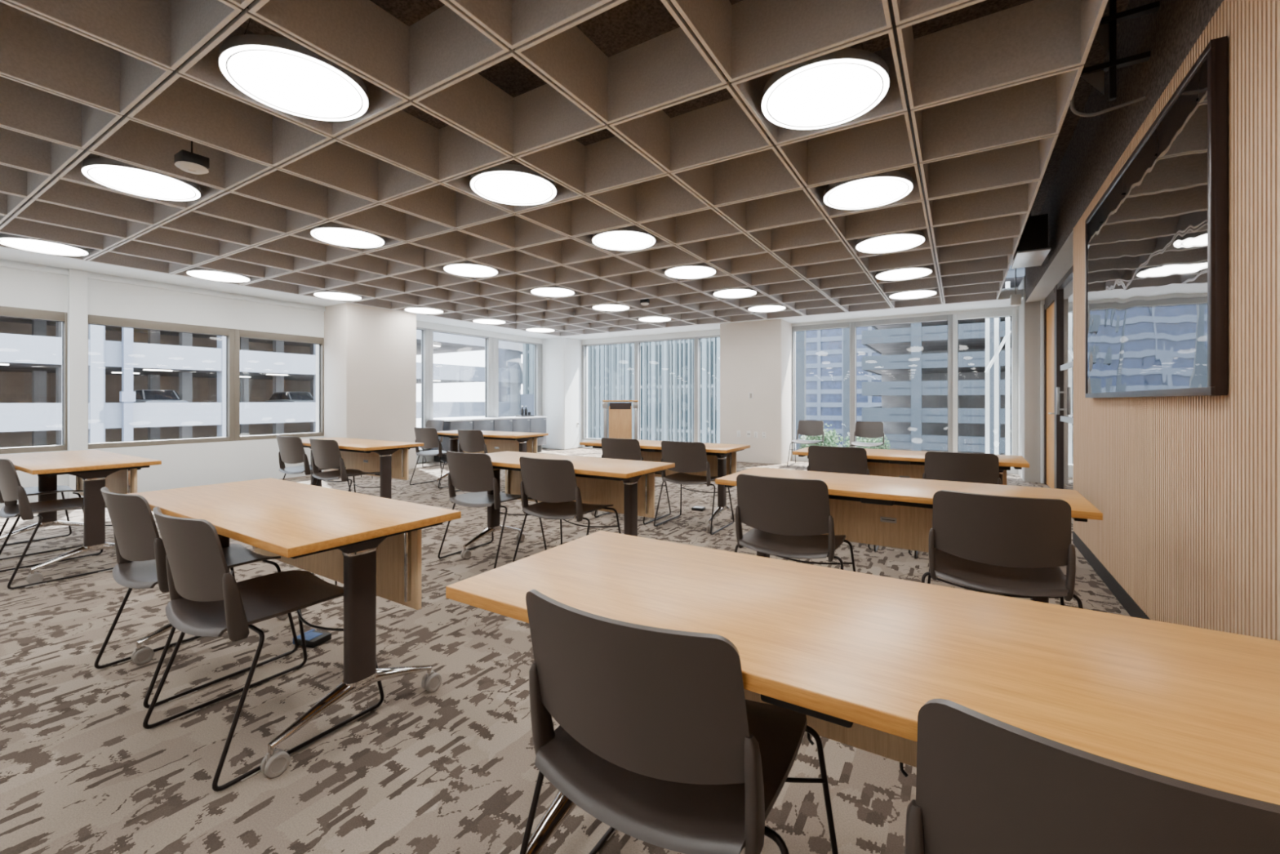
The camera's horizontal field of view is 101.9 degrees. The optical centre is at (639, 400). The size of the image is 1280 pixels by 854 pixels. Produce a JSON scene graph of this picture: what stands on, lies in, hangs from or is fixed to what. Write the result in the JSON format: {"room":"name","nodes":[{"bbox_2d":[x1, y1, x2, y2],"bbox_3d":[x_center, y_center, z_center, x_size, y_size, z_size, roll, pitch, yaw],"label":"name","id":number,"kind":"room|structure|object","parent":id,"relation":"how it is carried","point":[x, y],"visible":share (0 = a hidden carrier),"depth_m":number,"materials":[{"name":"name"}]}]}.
{"room":"training room","nodes":[
{"label":"training room","id":0,"kind":"room"},
{"bbox_2d":[0,266,542,510],"bbox_3d":[-5.598,-0.310,7.472,0.320,2.950,12.032,0,0,32],"label":"wall","id":1,"kind":"structure","parent":0,"point":[187,464],"depth_m":6.57,"materials":[{"name":"white paint"}]},
{"bbox_2d":[0,306,67,453],"bbox_3d":[-7.133,-0.215,4.931,0.120,1.560,2.290,0,0,32],"label":"window","id":2,"kind":"structure","parent":1,"relation":"in","point":[6,312],"depth_m":5.79,"materials":[{"name":"beige metal"}]},
{"bbox_2d":[87,314,234,448],"bbox_3d":[-6.075,-0.215,6.643,0.120,1.560,1.445,0,0,32],"label":"window","id":3,"kind":"structure","parent":1,"relation":"in","point":[228,333],"depth_m":6.71,"materials":[{"name":"beige metal"}]},
{"bbox_2d":[234,328,324,440],"bbox_3d":[-5.383,-0.215,7.764,0.120,1.560,1.190,0,0,32],"label":"window","id":4,"kind":"structure","parent":1,"relation":"in","point":[238,334],"depth_m":7.64,"materials":[{"name":"beige metal"}]},
{"bbox_2d":[416,327,429,451],"bbox_3d":[-4.252,-0.200,9.593,0.120,2.330,0.730,0,0,32],"label":"window","id":5,"kind":"structure","parent":1,"relation":"in","point":[424,331],"depth_m":9.82,"materials":[{"name":"grey metal"}]},
{"bbox_2d":[429,328,493,450],"bbox_3d":[-3.640,-0.200,10.584,0.120,2.330,1.600,0,0,32],"label":"window","id":6,"kind":"structure","parent":1,"relation":"in","point":[489,341],"depth_m":11.13,"materials":[{"name":"grey metal"}]},
{"bbox_2d":[0,247,1023,339],"bbox_3d":[-1.317,-1.508,5.368,9.815,0.195,12.952,0,0,32],"label":"trim","id":7,"kind":"structure","parent":1,"relation":"attached to","point":[9,258],"depth_m":7.43,"materials":[{"name":"white paint"}]},
{"bbox_2d":[493,337,542,417],"bbox_3d":[-2.815,-0.200,11.919,0.120,2.330,1.540,0,0,32],"label":"window","id":8,"kind":"structure","parent":1,"relation":"in","point":[537,347],"depth_m":12.42,"materials":[{"name":"grey metal"}]},
{"bbox_2d":[315,302,416,475],"bbox_3d":[-4.536,-0.310,8.639,0.900,2.950,1.190,0,0,32],"label":"column","id":9,"kind":"structure","parent":0,"point":[370,353],"depth_m":8.21,"materials":[{"name":"white paint"}]},
{"bbox_2d":[0,0,1129,336],"bbox_3d":[-0.733,-1.940,4.948,11.250,0.910,13.052,0,0,32],"label":"ceiling","id":10,"kind":"structure","parent":0,"point":[647,115],"depth_m":3.29,"materials":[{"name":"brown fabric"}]},
{"bbox_2d":[0,233,88,256],"bbox_3d":[-5.782,-1.831,5.033,0.590,0.700,0.590,0,0,32],"label":"ceiling light","id":11,"kind":"object","parent":10,"relation":"attached to","point":[13,241],"visible":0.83,"depth_m":4.99,"materials":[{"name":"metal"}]},
{"bbox_2d":[0,239,84,254],"bbox_3d":[-5.782,-1.490,5.033,0.530,0.013,0.530,0,0,32],"label":"diffuser","id":12,"kind":"object","parent":11,"relation":"attached to","point":[32,245],"depth_m":5.02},
{"bbox_2d":[81,155,200,200],"bbox_3d":[-3.404,-1.831,3.563,0.590,0.700,0.590,0,0,32],"label":"ceiling light","id":13,"kind":"object","parent":10,"relation":"attached to","point":[108,172],"visible":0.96,"depth_m":3.51,"materials":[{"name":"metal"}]},
{"bbox_2d":[88,167,195,199],"bbox_3d":[-3.404,-1.490,3.563,0.530,0.013,0.530,0,0,32],"label":"diffuser","id":14,"kind":"object","parent":13,"relation":"attached to","point":[139,181],"depth_m":3.55,"materials":[{"name":"plastic"}]},
{"bbox_2d":[173,141,209,174],"bbox_3d":[-2.700,-1.790,3.126,0.156,0.810,0.156,0,0,32],"label":"ceiling sensor","id":15,"kind":"object","parent":10,"relation":"hanging from","point":[186,161],"visible":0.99,"depth_m":3.09,"materials":[{"name":"black metal"}]},
{"bbox_2d":[186,266,249,282],"bbox_3d":[-5.048,-1.831,6.223,0.590,0.700,0.590,0,0,32],"label":"ceiling light","id":16,"kind":"object","parent":10,"relation":"attached to","point":[201,273],"visible":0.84,"depth_m":6.17,"materials":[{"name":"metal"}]},
{"bbox_2d":[190,271,246,281],"bbox_3d":[-5.048,-1.490,6.223,0.530,0.013,0.530,0,0,32],"label":"diffuser","id":17,"kind":"object","parent":16,"relation":"attached to","point":[220,276],"depth_m":6.21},
{"bbox_2d":[218,17,368,120],"bbox_3d":[-1.620,-1.831,2.461,0.590,0.700,0.590,0,0,32],"label":"ceiling light","id":18,"kind":"object","parent":10,"relation":"attached to","point":[279,73],"visible":0.99,"depth_m":2.39,"materials":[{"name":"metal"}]},
{"bbox_2d":[226,50,361,117],"bbox_3d":[-1.620,-1.490,2.461,0.530,0.013,0.530,0,0,32],"label":"diffuser","id":19,"kind":"object","parent":18,"relation":"attached to","point":[294,82],"depth_m":2.43,"materials":[{"name":"plastic"}]},
{"bbox_2d":[313,289,361,300],"bbox_3d":[-4.313,-1.831,7.412,0.590,0.700,0.590,0,0,32],"label":"ceiling light","id":20,"kind":"object","parent":10,"relation":"attached to","point":[326,294],"visible":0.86,"depth_m":7.37,"materials":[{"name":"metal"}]},
{"bbox_2d":[316,293,359,300],"bbox_3d":[-4.313,-1.490,7.412,0.530,0.013,0.530,0,0,32],"label":"diffuser","id":21,"kind":"object","parent":20,"relation":"attached to","point":[339,296],"depth_m":7.43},
{"bbox_2d":[310,222,384,248],"bbox_3d":[-2.669,-1.831,4.753,0.590,0.700,0.590,0,0,32],"label":"ceiling light","id":22,"kind":"object","parent":10,"relation":"attached to","point":[332,233],"visible":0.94,"depth_m":4.69,"materials":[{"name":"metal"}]},
{"bbox_2d":[314,229,381,247],"bbox_3d":[-2.669,-1.490,4.753,0.530,0.013,0.530,0,0,32],"label":"diffuser","id":23,"kind":"object","parent":22,"relation":"attached to","point":[345,237],"depth_m":4.74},
{"bbox_2d":[443,260,497,276],"bbox_3d":[-1.934,-1.831,5.942,0.590,0.700,0.590,0,0,32],"label":"ceiling light","id":24,"kind":"object","parent":10,"relation":"attached to","point":[466,268],"visible":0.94,"depth_m":5.89,"materials":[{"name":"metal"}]},
{"bbox_2d":[446,265,494,276],"bbox_3d":[-1.934,-1.490,5.942,0.530,0.013,0.530,0,0,32],"label":"diffuser","id":25,"kind":"object","parent":24,"relation":"attached to","point":[462,270],"depth_m":5.93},
{"bbox_2d":[470,88,556,205],"bbox_3d":[-0.885,-1.831,3.650,0.590,0.700,0.590,0,0,32],"label":"ceiling light","id":26,"kind":"object","parent":10,"relation":"attached to","point":[506,184],"visible":0.99,"depth_m":3.60,"materials":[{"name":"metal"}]},
{"bbox_2d":[475,173,552,204],"bbox_3d":[-0.885,-1.490,3.650,0.530,0.013,0.530,0,0,32],"label":"diffuser","id":27,"kind":"object","parent":26,"relation":"attached to","point":[502,188],"depth_m":3.63,"materials":[{"name":"plastic"}]},
{"bbox_2d":[530,284,574,297],"bbox_3d":[-1.199,-1.831,7.131,0.590,0.700,0.590,0,0,32],"label":"ceiling light","id":28,"kind":"object","parent":10,"relation":"attached to","point":[554,291],"visible":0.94,"depth_m":7.09,"materials":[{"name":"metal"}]},
{"bbox_2d":[533,288,572,296],"bbox_3d":[-1.199,-1.490,7.131,0.530,0.013,0.530,0,0,32],"label":"diffuser","id":29,"kind":"object","parent":28,"relation":"attached to","point":[540,291],"depth_m":7.09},
{"bbox_2d":[591,226,655,250],"bbox_3d":[-0.150,-1.831,4.840,0.590,0.700,0.590,0,0,32],"label":"ceiling light","id":30,"kind":"object","parent":10,"relation":"attached to","point":[628,237],"visible":0.93,"depth_m":4.78,"materials":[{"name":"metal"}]},
{"bbox_2d":[595,232,652,249],"bbox_3d":[-0.150,-1.490,4.840,0.530,0.013,0.530,0,0,32],"label":"diffuser","id":31,"kind":"object","parent":30,"relation":"attached to","point":[611,241],"depth_m":4.84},
{"bbox_2d":[665,262,715,278],"bbox_3d":[0.585,-1.831,6.029,0.590,0.700,0.590,0,0,32],"label":"ceiling light","id":32,"kind":"object","parent":10,"relation":"attached to","point":[699,270],"visible":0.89,"depth_m":5.97,"materials":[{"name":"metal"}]},
{"bbox_2d":[667,266,713,278],"bbox_3d":[0.585,-1.490,6.029,0.530,0.013,0.530,0,0,32],"label":"diffuser","id":33,"kind":"object","parent":32,"relation":"attached to","point":[673,272],"depth_m":6.01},
{"bbox_2d":[713,286,756,297],"bbox_3d":[1.319,-1.831,7.218,0.590,0.700,0.590,0,0,32],"label":"ceiling light","id":34,"kind":"object","parent":10,"relation":"attached to","point":[746,291],"visible":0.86,"depth_m":7.15,"materials":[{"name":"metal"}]},
{"bbox_2d":[715,289,754,297],"bbox_3d":[1.319,-1.490,7.218,0.530,0.013,0.530,0,0,32],"label":"diffuser","id":35,"kind":"object","parent":34,"relation":"attached to","point":[721,293],"depth_m":7.20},
{"bbox_2d":[761,43,889,129],"bbox_3d":[0.899,-1.831,2.548,0.590,0.700,0.590,0,0,32],"label":"ceiling light","id":36,"kind":"object","parent":10,"relation":"attached to","point":[839,86],"visible":0.98,"depth_m":2.49,"materials":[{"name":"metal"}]},
{"bbox_2d":[767,63,882,126],"bbox_3d":[0.899,-1.490,2.548,0.530,0.013,0.530,0,0,32],"label":"diffuser","id":37,"kind":"object","parent":36,"relation":"attached to","point":[820,95],"depth_m":2.52,"materials":[{"name":"plastic"}]},
{"bbox_2d":[823,169,912,209],"bbox_3d":[1.634,-1.831,3.737,0.590,0.700,0.590,0,0,32],"label":"ceiling light","id":38,"kind":"object","parent":10,"relation":"attached to","point":[885,188],"visible":0.96,"depth_m":3.69,"materials":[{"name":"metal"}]},
{"bbox_2d":[827,178,907,208],"bbox_3d":[1.634,-1.490,3.737,0.530,0.013,0.530,0,0,32],"label":"diffuser","id":39,"kind":"object","parent":38,"relation":"attached to","point":[867,193],"depth_m":3.71,"materials":[{"name":"plastic"}]},
{"bbox_2d":[855,230,924,253],"bbox_3d":[2.369,-1.831,4.927,0.590,0.700,0.590,0,0,32],"label":"ceiling light","id":40,"kind":"object","parent":10,"relation":"attached to","point":[896,242],"visible":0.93,"depth_m":4.88,"materials":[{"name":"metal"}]},
{"bbox_2d":[859,235,920,252],"bbox_3d":[2.369,-1.490,4.927,0.530,0.013,0.530,0,0,32],"label":"diffuser","id":41,"kind":"object","parent":40,"relation":"attached to","point":[876,243],"depth_m":4.91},
{"bbox_2d":[875,265,932,280],"bbox_3d":[3.103,-1.831,6.116,0.590,0.700,0.590,0,0,32],"label":"ceiling light","id":42,"kind":"object","parent":10,"relation":"attached to","point":[910,273],"visible":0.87,"depth_m":6.08,"materials":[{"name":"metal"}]},
{"bbox_2d":[878,269,928,279],"bbox_3d":[3.103,-1.490,6.116,0.530,0.013,0.530,0,0,32],"label":"diffuser","id":43,"kind":"object","parent":42,"relation":"attached to","point":[891,274],"depth_m":6.09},
{"bbox_2d":[888,288,936,299],"bbox_3d":[3.838,-1.831,7.305,0.590,0.700,0.590,0,0,32],"label":"ceiling light","id":44,"kind":"object","parent":10,"relation":"attached to","point":[916,294],"visible":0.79,"depth_m":7.26,"materials":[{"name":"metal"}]},
{"bbox_2d":[891,291,933,298],"bbox_3d":[3.838,-1.490,7.305,0.530,0.013,0.530,0,0,32],"label":"diffuser","id":45,"kind":"object","parent":44,"relation":"attached to","point":[901,295],"depth_m":7.31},
{"bbox_2d":[1011,210,1050,268],"bbox_3d":[3.980,-1.815,5.299,0.260,0.760,0.700,0,0,32],"label":"box","id":46,"kind":"object","parent":10,"relation":"hanging from","point":[1032,250],"visible":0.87,"depth_m":5.04,"materials":[{"name":"metal"}]},
{"bbox_2d":[1070,0,1159,116],"bbox_3d":[2.270,-1.743,2.493,0.318,0.704,0.048,0,0,32],"label":"hanger","id":47,"kind":"object","parent":10,"relation":"hanging from","point":[1106,33],"visible":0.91,"depth_m":2.48,"materials":[{"name":"black metal"}]},
{"bbox_2d":[542,337,587,449],"bbox_3d":[-1.934,-0.310,12.821,0.930,2.950,0.920,0,0,32],"label":"column","id":48,"kind":"structure","parent":0,"point":[562,357],"depth_m":12.38,"materials":[{"name":"white paint"}]},
{"bbox_2d":[0,447,1130,853],"bbox_3d":[-0.733,1.225,4.948,11.250,0.120,13.052,0,0,32],"label":"floor","id":49,"kind":"structure","parent":0,"point":[451,768],"depth_m":1.84,"materials":[{"name":"carpet"}]},
{"bbox_2d":[0,484,83,560],"bbox_3d":[-4.793,0.764,4.075,0.580,0.801,0.573,0,0,31],"label":"chair","id":50,"kind":"object","parent":49,"relation":"on","point":[32,491],"visible":0.54,"depth_m":4.14,"materials":[{"name":"beige plastic"}]},
{"bbox_2d":[0,458,113,589],"bbox_3d":[-3.975,0.764,3.535,0.580,0.801,0.573,0,0,32],"label":"chair","id":51,"kind":"object","parent":49,"relation":"on","point":[11,490],"visible":0.81,"depth_m":3.30,"materials":[{"name":"beige plastic"}]},
{"bbox_2d":[0,448,161,583],"bbox_3d":[-4.240,0.796,3.867,1.600,0.737,0.626,0,0,32],"label":"table","id":52,"kind":"object","parent":49,"relation":"on","point":[94,469],"visible":0.78,"depth_m":3.57,"materials":[{"name":"wood"}]},
{"bbox_2d":[93,486,298,708],"bbox_3d":[-1.973,0.764,2.304,0.580,0.801,0.573,0,0,31],"label":"chair","id":53,"kind":"object","parent":49,"relation":"on","point":[140,552],"visible":0.82,"depth_m":2.06,"materials":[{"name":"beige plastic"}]},
{"bbox_2d":[142,506,384,791],"bbox_3d":[-1.371,0.764,1.890,0.580,0.801,0.573,0,0,31],"label":"chair","id":54,"kind":"object","parent":49,"relation":"on","point":[206,599],"visible":0.94,"depth_m":1.70,"materials":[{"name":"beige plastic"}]},
{"bbox_2d":[128,477,461,777],"bbox_3d":[-1.524,0.796,2.194,1.600,0.737,0.627,0,0,33],"label":"table","id":55,"kind":"object","parent":49,"relation":"on","point":[369,544],"visible":0.83,"depth_m":1.96,"materials":[{"name":"wood"}]},
{"bbox_2d":[293,628,331,648],"bbox_3d":[-1.580,1.149,2.505,0.126,0.033,0.104,0,0,17],"label":"box","id":56,"kind":"object","parent":49,"relation":"on","point":[313,637],"visible":0.8,"depth_m":2.49,"materials":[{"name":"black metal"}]},
{"bbox_2d":[275,435,351,491],"bbox_3d":[-3.479,0.764,5.497,0.580,0.801,0.573,0,0,28],"label":"chair","id":57,"kind":"object","parent":49,"relation":"on","point":[291,451],"visible":0.69,"depth_m":5.26,"materials":[{"name":"beige plastic"}]},
{"bbox_2d":[309,438,379,492],"bbox_3d":[-2.886,0.764,5.107,0.580,0.801,0.573,0,0,29],"label":"chair","id":58,"kind":"object","parent":49,"relation":"on","point":[326,452],"visible":0.78,"depth_m":4.88,"materials":[{"name":"beige plastic"}]},
{"bbox_2d":[301,437,423,498],"bbox_3d":[-3.005,0.796,5.372,1.600,0.737,0.626,0,0,31],"label":"table","id":59,"kind":"object","parent":49,"relation":"on","point":[388,458],"visible":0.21,"depth_m":5.20,"materials":[{"name":"wood"}]},
{"bbox_2d":[409,426,463,488],"bbox_3d":[-2.780,0.764,7.181,0.580,0.801,0.573,0,0,29],"label":"chair","id":60,"kind":"object","parent":49,"relation":"on","point":[428,437],"visible":0.8,"depth_m":6.95,"materials":[{"name":"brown plastic"}]},
{"bbox_2d":[455,429,505,492],"bbox_3d":[-2.001,0.764,6.653,0.580,0.801,0.573,0,0,31],"label":"chair","id":61,"kind":"object","parent":49,"relation":"on","point":[470,441],"visible":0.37,"depth_m":6.41,"materials":[{"name":"brown plastic"}]},
{"bbox_2d":[428,416,546,462],"bbox_3d":[-3.056,0.763,10.822,0.602,0.803,2.660,0,0,32],"label":"credenza","id":62,"kind":"object","parent":49,"relation":"on","point":[506,424],"visible":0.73,"depth_m":10.51,"materials":[{"name":"grey laminate"}]},
{"bbox_2d":[428,416,546,421],"bbox_3d":[-3.059,0.376,10.824,0.595,0.028,2.660,0,0,32],"label":"countertop","id":63,"kind":"structure","parent":62,"relation":"on","point":[505,417],"depth_m":10.44,"materials":[{"name":"white stone"}]},
{"bbox_2d":[435,430,548,493],"bbox_3d":[-2.031,0.796,6.910,1.600,0.737,0.626,0,0,30],"label":"table","id":64,"kind":"object","parent":49,"relation":"on","point":[495,441],"visible":0.33,"depth_m":6.88,"materials":[{"name":"brown wood"}]},
{"bbox_2d":[437,450,546,568],"bbox_3d":[-1.103,0.764,3.864,0.580,0.801,0.573,0,0,30],"label":"chair","id":65,"kind":"object","parent":49,"relation":"on","point":[472,473],"visible":0.85,"depth_m":3.65,"materials":[{"name":"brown plastic"}]},
{"bbox_2d":[512,456,621,561],"bbox_3d":[-0.485,0.764,3.494,0.580,0.801,0.573,0,0,31],"label":"chair","id":66,"kind":"object","parent":49,"relation":"on","point":[551,482],"visible":0.88,"depth_m":3.29,"materials":[{"name":"brown plastic"}]},
{"bbox_2d":[460,451,675,559],"bbox_3d":[-0.594,0.796,3.718,1.600,0.737,0.626,0,0,32],"label":"table","id":67,"kind":"object","parent":49,"relation":"on","point":[628,485],"visible":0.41,"depth_m":3.62,"materials":[{"name":"beige wood"}]},
{"bbox_2d":[601,400,638,439],"bbox_3d":[-0.368,0.580,9.891,0.680,1.169,0.500,0,0,0],"label":"lectern","id":68,"kind":"object","parent":49,"relation":"on","point":[620,411],"visible":0.68,"depth_m":9.67,"materials":[{"name":"brown wood"}]},
{"bbox_2d":[594,437,671,524],"bbox_3d":[-0.076,0.764,5.204,0.580,0.801,0.573,0,0,32],"label":"chair","id":69,"kind":"object","parent":49,"relation":"on","point":[612,448],"visible":0.4,"depth_m":4.97,"materials":[{"name":"brown plastic"}]},
{"bbox_2d":[579,440,750,532],"bbox_3d":[0.227,0.796,5.162,1.600,0.737,0.626,0,0,32],"label":"table","id":70,"kind":"object","parent":49,"relation":"on","point":[721,457],"visible":0.38,"depth_m":4.94,"materials":[{"name":"beige wood"}]},
{"bbox_2d":[519,589,838,853],"bbox_3d":[0.081,0.764,1.111,0.580,0.801,0.573,0,0,31],"label":"chair","id":71,"kind":"object","parent":49,"relation":"on","point":[658,738],"visible":0.99,"depth_m":0.90,"materials":[{"name":"brown plastic"}]},
{"bbox_2d":[653,440,733,534],"bbox_3d":[0.502,0.764,4.835,0.580,0.801,0.573,0,0,32],"label":"chair","id":72,"kind":"object","parent":49,"relation":"on","point":[687,456],"visible":0.94,"depth_m":4.63,"materials":[{"name":"brown plastic"}]},
{"bbox_2d":[734,473,855,571],"bbox_3d":[0.794,0.764,2.692,0.580,0.801,0.573,0,0,32],"label":"chair","id":73,"kind":"object","parent":49,"relation":"on","point":[788,517],"visible":0.9,"depth_m":2.49,"materials":[{"name":"brown plastic"}]},
{"bbox_2d":[786,420,825,466],"bbox_3d":[2.983,0.764,9.222,0.580,0.801,0.573,0,0,32],"label":"chair","id":74,"kind":"object","parent":49,"relation":"on","point":[807,428],"visible":0.88,"depth_m":9.39,"materials":[{"name":"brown plastic"}]},
{"bbox_2d":[806,444,879,551],"bbox_3d":[1.684,0.764,4.323,0.580,0.801,0.573,0,0,32],"label":"chair","id":75,"kind":"object","parent":49,"relation":"on","point":[842,460],"visible":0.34,"depth_m":4.09,"materials":[{"name":"brown plastic"}]},
{"bbox_2d":[445,530,1279,853],"bbox_3d":[0.397,0.796,1.043,1.600,0.737,0.626,0,0,32],"label":"table","id":76,"kind":"object","parent":49,"relation":"on","point":[859,655],"visible":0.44,"depth_m":0.91,"materials":[{"name":"brown wood"}]},
{"bbox_2d":[848,421,886,449],"bbox_3d":[3.817,0.764,8.706,0.580,0.801,0.573,0,0,32],"label":"chair","id":77,"kind":"object","parent":49,"relation":"on","point":[869,429],"visible":0.84,"depth_m":8.88,"materials":[{"name":"beige plastic"}]},
{"bbox_2d":[715,466,1102,603],"bbox_3d":[1.253,0.796,2.665,1.600,0.737,0.627,0,0,33],"label":"table","id":78,"kind":"object","parent":49,"relation":"on","point":[895,512],"visible":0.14,"depth_m":2.73,"materials":[{"name":"beige wood"}]},
{"bbox_2d":[792,446,1029,484],"bbox_3d":[2.126,0.796,4.201,1.600,0.737,0.626,0,0,32],"label":"table","id":79,"kind":"object","parent":49,"relation":"on","point":[881,462],"visible":0.13,"depth_m":4.18,"materials":[{"name":"beige wood"}]},
{"bbox_2d":[914,450,1001,558],"bbox_3d":[2.385,0.764,3.860,0.580,0.801,0.573,0,0,32],"label":"chair","id":80,"kind":"object","parent":49,"relation":"on","point":[978,468],"visible":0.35,"depth_m":3.63,"materials":[{"name":"brown plastic"}]},
{"bbox_2d":[920,489,1083,608],"bbox_3d":[1.519,0.764,2.220,0.580,0.801,0.573,0,0,32],"label":"chair","id":81,"kind":"object","parent":49,"relation":"on","point":[1008,546],"visible":0.83,"depth_m":2.02,"materials":[{"name":"brown plastic"}]},
{"bbox_2d":[905,697,1279,853],"bbox_3d":[0.662,0.764,0.734,0.580,0.801,0.573,0,0,32],"label":"chair","id":82,"kind":"object","parent":49,"relation":"on","point":[985,784],"visible":1,"depth_m":0.56,"materials":[{"name":"brown plastic"}]},
{"bbox_2d":[720,319,791,464],"bbox_3d":[2.316,-0.310,10.177,1.200,2.950,0.950,0,0,32],"label":"column","id":83,"kind":"structure","parent":0,"point":[756,356],"depth_m":9.74,"materials":[{"name":"white paint"}]},
{"bbox_2d":[582,287,1017,474],"bbox_3d":[2.415,-0.310,10.528,8.880,2.950,0.250,0,0,32],"label":"wall","id":84,"kind":"structure","parent":0,"point":[710,332],"depth_m":10.03,"materials":[{"name":"white paint"}]},
{"bbox_2d":[582,341,635,439],"bbox_3d":[-0.729,-0.200,12.394,1.570,2.330,0.120,0,0,32],"label":"window","id":85,"kind":"structure","parent":84,"relation":"in","point":[584,346],"depth_m":12.73,"materials":[{"name":"grey metal"}]},
{"bbox_2d":[635,337,696,441],"bbox_3d":[0.585,-0.200,11.582,1.520,2.330,0.120,0,0,32],"label":"window","id":86,"kind":"structure","parent":84,"relation":"in","point":[637,343],"depth_m":11.91,"materials":[{"name":"grey metal"}]},
{"bbox_2d":[696,335,719,441],"bbox_3d":[1.593,-0.200,10.959,0.850,2.330,0.120,0,0,32],"label":"window","id":87,"kind":"structure","parent":84,"relation":"in","point":[698,338],"depth_m":11.12,"materials":[{"name":"grey metal"}]},
{"bbox_2d":[791,321,852,453],"bbox_3d":[3.444,-0.205,9.815,1.100,2.460,0.120,0,0,32],"label":"window","id":88,"kind":"structure","parent":84,"relation":"in","point":[841,325],"depth_m":9.83,"materials":[{"name":"grey metal"}]},
{"bbox_2d":[852,314,952,452],"bbox_3d":[4.579,-0.205,9.114,1.570,2.460,0.120,0,0,32],"label":"window","id":89,"kind":"structure","parent":84,"relation":"in","point":[948,317],"depth_m":8.91,"materials":[{"name":"grey metal"}]},
{"bbox_2d":[952,309,1017,455],"bbox_3d":[5.624,-0.205,8.468,0.885,2.460,0.120,0,0,32],"label":"window","id":90,"kind":"structure","parent":84,"relation":"in","point":[1003,313],"depth_m":8.35,"materials":[{"name":"white metal"}]},
{"bbox_2d":[1017,275,1040,483],"bbox_3d":[5.878,-0.310,7.858,0.190,2.950,1.150,0,0,32],"label":"column","id":91,"kind":"structure","parent":0,"point":[1028,313],"depth_m":7.38,"materials":[{"name":"grey paint"}]},
{"bbox_2d":[1025,0,1279,640],"bbox_3d":[3.114,-0.515,2.012,1.617,3.360,11.902,0,0,32],"label":"wall","id":92,"kind":"structure","parent":0,"point":[1186,489],"depth_m":2.04,"materials":[{"name":"brown wood"}]},
{"bbox_2d":[1043,288,1054,488],"bbox_3d":[5.404,-0.117,6.817,0.114,2.565,1.040,0,0,32],"label":"door","id":93,"kind":"structure","parent":92,"relation":"in","point":[1049,306],"depth_m":6.94,"materials":[{"name":"brown wood"}]},
{"bbox_2d":[1054,265,1073,489],"bbox_3d":[4.426,-0.117,5.247,0.105,2.565,2.660,0,0,32],"label":"door","id":94,"kind":"structure","parent":92,"relation":"in","point":[1064,290],"depth_m":5.96,"materials":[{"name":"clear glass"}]},
{"bbox_2d":[1072,530,1151,619],"bbox_3d":[1.462,1.115,0.782,0.104,0.100,8.072,0,0,32],"label":"baseboard","id":95,"kind":"structure","parent":92,"relation":"attached to","point":[1124,598],"depth_m":3.17,"materials":[{"name":"black metal"}]},
{"bbox_2d":[1084,35,1227,397],"bbox_3d":[2.562,-0.635,2.700,0.042,1.236,2.138,0,0,32],"label":"wall display","id":96,"kind":"object","parent":92,"relation":"attached to","point":[1156,239],"visible":1,"depth_m":2.20,"materials":[{"name":"glass"}]},
{"label":"outside","id":97,"kind":"structure","parent":0,"visible":0},
{"bbox_3d":[5.016,10.465,55.676,290.000,0.200,280.000,0,0,32],"label":"ground","id":98,"kind":"structure","parent":97,"visible":0},
{"bbox_2d":[0,316,522,448],"bbox_3d":[-33.339,0.410,25.889,14.660,19.910,68.996,0,0,32],"label":"building","id":99,"kind":"structure","parent":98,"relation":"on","point":[122,361],"depth_m":31.34,"materials":[{"name":"concrete"}]},
{"bbox_2d":[120,389,188,402],"bbox_3d":[-27.141,0.207,28.938,4.500,1.575,1.920,0,0,32],"label":"car","id":100,"kind":"object","parent":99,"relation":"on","point":[141,395],"visible":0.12,"depth_m":28.16,"materials":[{"name":"silver metal"}]},
{"bbox_2d":[0,345,439,381],"bbox_3d":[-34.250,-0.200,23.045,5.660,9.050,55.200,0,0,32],"label":"parapet","id":101,"kind":"object","parent":99,"relation":"attached to","point":[184,375],"depth_m":32.00,"materials":[{"name":"concrete"}]},
{"bbox_2d":[264,391,313,402],"bbox_3d":[-23.585,0.207,35.263,4.500,1.575,1.920,0,0,32],"label":"car","id":102,"kind":"object","parent":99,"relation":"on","point":[278,397],"visible":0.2,"depth_m":34.54,"materials":[{"name":"silver metal"}]},
{"bbox_2d":[520,337,719,443],"bbox_3d":[0.828,0.865,45.569,20.500,19.000,13.600,0,0,32],"label":"office building","id":103,"kind":"structure","parent":98,"relation":"on","point":[667,367],"depth_m":39.39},
{"bbox_2d":[799,423,843,448],"bbox_3d":[15.406,6.140,44.513,4.092,8.455,4.351,0,0,32],"label":"street tree","id":104,"kind":"object","parent":98,"relation":"on","point":[829,440],"visible":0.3,"depth_m":43.60,"materials":[{"name":"green plant"}]},
{"bbox_2d":[795,326,881,444],"bbox_3d":[55.397,-16.635,127.696,40.600,54.000,20.500,0,0,32],"label":"office tower","id":105,"kind":"structure","parent":98,"relation":"on","point":[824,348],"depth_m":122.52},
{"bbox_2d":[842,432,890,449],"bbox_3d":[20.948,6.644,48.351,4.334,7.447,3.944,0,0,32],"label":"street tree","id":106,"kind":"object","parent":98,"relation":"on","point":[868,440],"visible":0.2,"depth_m":47.84,"materials":[{"name":"green plant"}]},
{"bbox_2d":[795,265,1025,455],"bbox_3d":[45.982,-2.135,55.389,54.000,25.000,15.420,0,0,32],"label":"building","id":107,"kind":"structure","parent":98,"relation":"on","point":[912,365],"depth_m":57.54,"materials":[{"name":"concrete"}]},
{"bbox_2d":[984,281,1010,454],"bbox_3d":[6.184,4.165,8.972,0.390,12.400,0.134,0,0,32],"label":"brace","id":108,"kind":"object","parent":98,"relation":"on","point":[1006,338],"visible":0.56,"depth_m":8.96,"materials":[{"name":"white metal"}]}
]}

